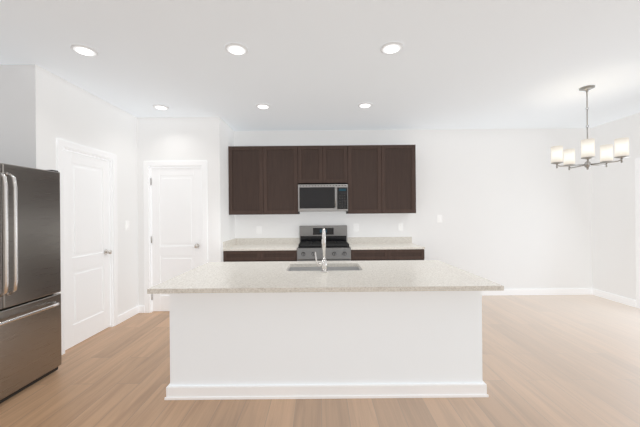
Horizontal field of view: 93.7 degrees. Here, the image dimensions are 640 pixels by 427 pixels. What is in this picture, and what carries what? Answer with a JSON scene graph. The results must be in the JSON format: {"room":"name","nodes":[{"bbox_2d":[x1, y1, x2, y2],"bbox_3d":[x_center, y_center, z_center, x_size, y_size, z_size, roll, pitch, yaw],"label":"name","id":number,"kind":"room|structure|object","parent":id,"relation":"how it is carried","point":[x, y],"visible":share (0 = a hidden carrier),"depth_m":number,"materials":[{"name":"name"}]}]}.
{"room":"kitchen","nodes":[
{"label":"kitchen","id":0,"kind":"room"},
{"bbox_2d":[0,64,22,165],"bbox_3d":[-2.990,0.026,2.770,0.620,2.740,0.120,-1,0,0],"label":"wall","id":1,"kind":"structure","parent":0,"point":[11,137],"depth_m":2.71,"materials":[{"name":"paint"}]},
{"bbox_2d":[22,64,137,315],"bbox_3d":[-2.620,0.023,3.460,0.120,2.740,1.500,-1,0,0],"label":"wall","id":2,"kind":"structure","parent":0,"point":[54,106],"depth_m":3.35,"materials":[{"name":"paint"}]},
{"bbox_2d":[56,138,117,354],"bbox_3d":[-2.598,0.331,3.340,0.114,2.124,0.848,-1,0,0],"label":"door frame","id":3,"kind":"structure","parent":2,"relation":"attached to","point":[61,145],"depth_m":3.59,"materials":[{"name":"white wood"}]},
{"bbox_2d":[63,150,111,349],"bbox_3d":[-2.557,0.368,3.337,0.107,2.024,0.678,-1,0,0],"label":"hall door","id":4,"kind":"structure","parent":2,"relation":"in","point":[87,251],"depth_m":3.30,"materials":[{"name":"white wood"}]},
{"bbox_2d":[125,221,128,229],"bbox_3d":[-2.553,0.159,3.976,0.010,0.116,0.072,-1,0,0],"label":"light switch","id":5,"kind":"object","parent":2,"relation":"attached to","point":[126,225],"visible":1,"depth_m":3.96,"materials":[{"name":"white plastic"}]},
{"bbox_2d":[118,306,141,323],"bbox_3d":[-2.528,1.342,3.988,0.039,0.100,0.443,-1,0,0],"label":"baseboard","id":6,"kind":"structure","parent":2,"relation":"attached to","point":[138,309],"depth_m":3.99,"materials":[{"name":"white wood"}]},
{"bbox_2d":[137,117,211,305],"bbox_3d":[-2.100,0.018,4.270,1.160,2.740,0.120,-1,0,0],"label":"wall","id":7,"kind":"structure","parent":0,"point":[173,138],"depth_m":4.21,"materials":[{"name":"paint"}]},
{"bbox_2d":[150,167,201,310],"bbox_3d":[-2.019,0.364,4.210,0.717,2.024,0.107,-1,0,0],"label":"pantry door","id":8,"kind":"structure","parent":7,"relation":"in","point":[176,204],"depth_m":4.23,"materials":[{"name":"white wood"}]},
{"bbox_2d":[144,161,207,312],"bbox_3d":[-2.017,0.326,4.251,0.887,2.124,0.114,-1,0,0],"label":"door frame","id":9,"kind":"structure","parent":7,"relation":"attached to","point":[148,165],"depth_m":4.19,"materials":[{"name":"white wood"}]},
{"bbox_2d":[211,117,234,261],"bbox_3d":[-1.460,0.013,4.572,0.120,2.740,0.725,-1,0,0],"label":"wall","id":10,"kind":"structure","parent":0,"point":[223,220],"depth_m":4.22,"materials":[{"name":"paint"}]},
{"bbox_2d":[0,295,639,426],"bbox_3d":[0.596,1.415,0.868,8.008,0.100,8.375,-1,0,0],"label":"floor","id":11,"kind":"structure","parent":0,"point":[560,360],"depth_m":2.35,"materials":[{"name":"brown wood"}]},
{"bbox_2d":[0,163,61,403],"bbox_3d":[-2.650,0.509,2.174,0.850,1.769,0.980,-1,0,0],"label":"fridge","id":12,"kind":"object","parent":11,"relation":"on","point":[30,298],"visible":1,"depth_m":2.37,"materials":[{"name":"metal"}]},
{"bbox_2d":[223,251,264,261],"bbox_3d":[-1.095,0.957,4.623,0.588,0.844,0.618,-1,0,0],"label":"base cabinet","id":13,"kind":"object","parent":11,"relation":"on","point":[228,256],"depth_m":4.31,"materials":[{"name":"brown wood"}]},
{"bbox_2d":[223,237,424,250],"bbox_3d":[0.057,0.460,4.617,2.901,0.130,0.633,-1,0,0],"label":"countertop","id":14,"kind":"structure","parent":13,"relation":"on","point":[274,244],"depth_m":4.83,"materials":[{"name":"stone"}]},
{"bbox_2d":[263,250,296,260],"bbox_3d":[-0.625,0.953,4.623,0.588,0.844,0.618,-1,0,0],"label":"base cabinet","id":15,"kind":"object","parent":11,"relation":"on","point":[291,255],"depth_m":4.31,"materials":[{"name":"brown wood"}]},
{"bbox_2d":[297,225,350,260],"bbox_3d":[0.058,0.783,4.566,0.773,1.172,0.714,-1,0,0],"label":"range","id":16,"kind":"object","parent":11,"relation":"on","point":[338,247],"visible":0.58,"depth_m":4.44,"materials":[{"name":"metal"}]},
{"bbox_2d":[164,292,488,399],"bbox_3d":[0.045,0.949,2.668,2.398,0.842,0.905,-1,0,0],"label":"kitchen island","id":17,"kind":"object","parent":11,"relation":"on","point":[368,329],"depth_m":2.25,"materials":[{"name":"paint"}]},
{"bbox_2d":[147,260,502,295],"bbox_3d":[0.036,0.510,2.566,2.387,0.032,1.118,-1,0,0],"label":"island countertop","id":18,"kind":"structure","parent":17,"relation":"on","point":[382,275],"depth_m":2.27,"materials":[{"name":"beige stone"}]},
{"bbox_2d":[315,228,327,272],"bbox_3d":[0.010,0.310,2.640,0.110,0.369,0.260,-1,0,0],"label":"faucet","id":19,"kind":"object","parent":18,"relation":"on","point":[323,264],"visible":0.98,"depth_m":2.53,"materials":[{"name":"silver metal"}]},
{"bbox_2d":[288,267,359,270],"bbox_3d":[0.041,0.635,2.780,0.722,0.214,0.422,-1,0,0],"label":"sink","id":20,"kind":"object","parent":18,"relation":"in","point":[320,268],"depth_m":2.97,"materials":[{"name":"metal"}]},
{"bbox_2d":[351,249,394,260],"bbox_3d":[0.743,0.941,4.623,0.588,0.844,0.618,-1,0,0],"label":"base cabinet","id":21,"kind":"object","parent":11,"relation":"on","point":[356,255],"depth_m":4.31,"materials":[{"name":"brown wood"}]},
{"bbox_2d":[395,249,423,259],"bbox_3d":[1.213,0.937,4.623,0.588,0.844,0.618,-1,0,0],"label":"base cabinet","id":22,"kind":"object","parent":11,"relation":"on","point":[400,254],"depth_m":4.32,"materials":[{"name":"brown wood"}]},
{"bbox_2d":[0,0,639,130],"bbox_3d":[0.572,-1.425,0.868,8.008,0.100,8.375,-1,0,0],"label":"ceiling","id":23,"kind":"structure","parent":0,"point":[452,64],"depth_m":2.66,"materials":[{"name":"paint"}]},
{"bbox_2d":[70,44,98,56],"bbox_3d":[-1.949,-1.346,2.485,0.192,0.012,0.192,-1,0,0],"label":"recessed light","id":24,"kind":"object","parent":23,"relation":"in","point":[84,50],"visible":1,"depth_m":2.47,"materials":[{"name":"white plastic"}]},
{"bbox_2d":[152,104,169,109],"bbox_3d":[-2.017,-1.346,3.808,0.192,0.012,0.192,-1,0,0],"label":"recessed light","id":25,"kind":"object","parent":23,"relation":"in","point":[160,107],"visible":1,"depth_m":3.79,"materials":[{"name":"white plastic"}]},
{"bbox_2d":[224,43,247,55],"bbox_3d":[-0.692,-1.357,2.488,0.192,0.012,0.192,-1,0,0],"label":"recessed light","id":26,"kind":"object","parent":23,"relation":"in","point":[237,49],"visible":1,"depth_m":2.47,"materials":[{"name":"white plastic"}]},
{"bbox_2d":[255,103,270,108],"bbox_3d":[-0.722,-1.357,3.806,0.192,0.012,0.192,-1,0,0],"label":"recessed light","id":27,"kind":"object","parent":23,"relation":"in","point":[263,106],"visible":1,"depth_m":3.79,"materials":[{"name":"white plastic"}]},
{"bbox_2d":[357,102,372,107],"bbox_3d":[0.571,-1.368,3.800,0.192,0.012,0.192,-1,0,0],"label":"recessed light","id":28,"kind":"object","parent":23,"relation":"in","point":[365,105],"visible":1,"depth_m":3.78,"materials":[{"name":"white plastic"}]},
{"bbox_2d":[380,41,403,54],"bbox_3d":[0.594,-1.369,2.490,0.192,0.012,0.192,-1,0,0],"label":"recessed light","id":29,"kind":"object","parent":23,"relation":"in","point":[391,47],"visible":1,"depth_m":2.48,"materials":[{"name":"white plastic"}]},
{"bbox_2d":[551,85,628,169],"bbox_3d":[2.968,-0.940,3.341,0.635,0.912,0.624,-1,0,0],"label":"chandelier","id":30,"kind":"object","parent":23,"relation":"hanging from","point":[560,155],"visible":1,"depth_m":3.32,"materials":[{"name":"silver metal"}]},
{"bbox_2d":[234,128,591,288],"bbox_3d":[1.534,-0.013,4.995,6.108,2.740,0.120,-1,0,0],"label":"wall","id":31,"kind":"structure","parent":0,"point":[513,207],"depth_m":4.93,"materials":[{"name":"paint"}]},
{"bbox_2d":[228,146,267,214],"bbox_3d":[-1.105,-0.509,4.761,0.590,1.046,0.344,-1,0,0],"label":"upper cabinet","id":32,"kind":"object","parent":31,"relation":"attached to","point":[247,165],"depth_m":4.60,"materials":[{"name":"brown wood"}]},
{"bbox_2d":[268,146,303,213],"bbox_3d":[-0.604,-0.514,4.761,0.649,1.046,0.344,-1,0,0],"label":"upper cabinet","id":33,"kind":"object","parent":31,"relation":"attached to","point":[285,163],"depth_m":4.60,"materials":[{"name":"brown wood"}]},
{"bbox_2d":[304,145,327,184],"bbox_3d":[-0.120,-0.752,4.761,0.441,0.578,0.344,-1,0,0],"label":"upper cabinet","id":34,"kind":"object","parent":31,"relation":"attached to","point":[315,157],"depth_m":4.60,"materials":[{"name":"brown wood"}]},
{"bbox_2d":[298,184,347,211],"bbox_3d":[0.045,-0.237,4.709,0.757,0.410,0.446,-1,0,0],"label":"over-the-range microwave","id":35,"kind":"object","parent":34,"relation":"attached to","point":[321,197],"visible":1,"depth_m":4.53,"materials":[{"name":"silver metal"}]},
{"bbox_2d":[328,145,347,183],"bbox_3d":[0.202,-0.755,4.761,0.440,0.578,0.344,-1,0,0],"label":"upper cabinet","id":36,"kind":"object","parent":31,"relation":"attached to","point":[337,154],"depth_m":4.60,"materials":[{"name":"brown wood"}]},
{"bbox_2d":[346,145,387,212],"bbox_3d":[0.684,-0.525,4.761,0.637,1.046,0.344,-1,0,0],"label":"upper cabinet","id":37,"kind":"object","parent":31,"relation":"attached to","point":[377,179],"depth_m":4.60,"materials":[{"name":"brown wood"}]},
{"bbox_2d":[398,224,402,230],"bbox_3d":[1.325,0.224,4.931,0.072,0.116,0.008,-1,0,0],"label":"electrical outlet","id":38,"kind":"object","parent":31,"relation":"attached to","point":[400,227],"visible":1,"depth_m":4.93,"materials":[{"name":"white plastic"}]},
{"bbox_2d":[388,145,415,212],"bbox_3d":[1.175,-0.529,4.761,0.581,1.046,0.344,-1,0,0],"label":"upper cabinet","id":39,"kind":"object","parent":31,"relation":"attached to","point":[401,158],"depth_m":4.60,"materials":[{"name":"brown wood"}]},
{"bbox_2d":[437,215,441,222],"bbox_3d":[1.966,0.090,4.929,0.072,0.116,0.010,-1,0,0],"label":"light switch","id":40,"kind":"object","parent":31,"relation":"attached to","point":[439,218],"visible":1,"depth_m":4.93,"materials":[{"name":"white plastic"}]},
{"bbox_2d":[482,288,591,295],"bbox_3d":[3.000,1.294,4.927,2.958,0.100,0.014,-1,0,0],"label":"baseboard","id":41,"kind":"structure","parent":31,"relation":"attached to","point":[581,291],"depth_m":4.92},
{"bbox_2d":[591,112,639,299],"bbox_3d":[4.528,-0.040,0.868,0.120,2.740,8.135,-1,0,0],"label":"wall","id":42,"kind":"structure","parent":0,"point":[613,228],"depth_m":4.54,"materials":[{"name":"paint"}]},
{"bbox_2d":[592,288,635,306],"bbox_3d":[4.470,1.281,4.570,0.018,0.100,0.660,-1,0,0],"label":"baseboard","id":43,"kind":"structure","parent":42,"relation":"attached to","point":[620,299],"depth_m":4.55,"materials":[{"name":"white wood"}]},
{"bbox_2d":[635,158,639,308],"bbox_3d":[4.477,0.281,3.208,0.046,2.100,2.055,-1,0,0],"label":"door frame","id":44,"kind":"structure","parent":42,"relation":"attached to","point":[637,181],"depth_m":4.20,"materials":[{"name":"white wood"}]}
]}

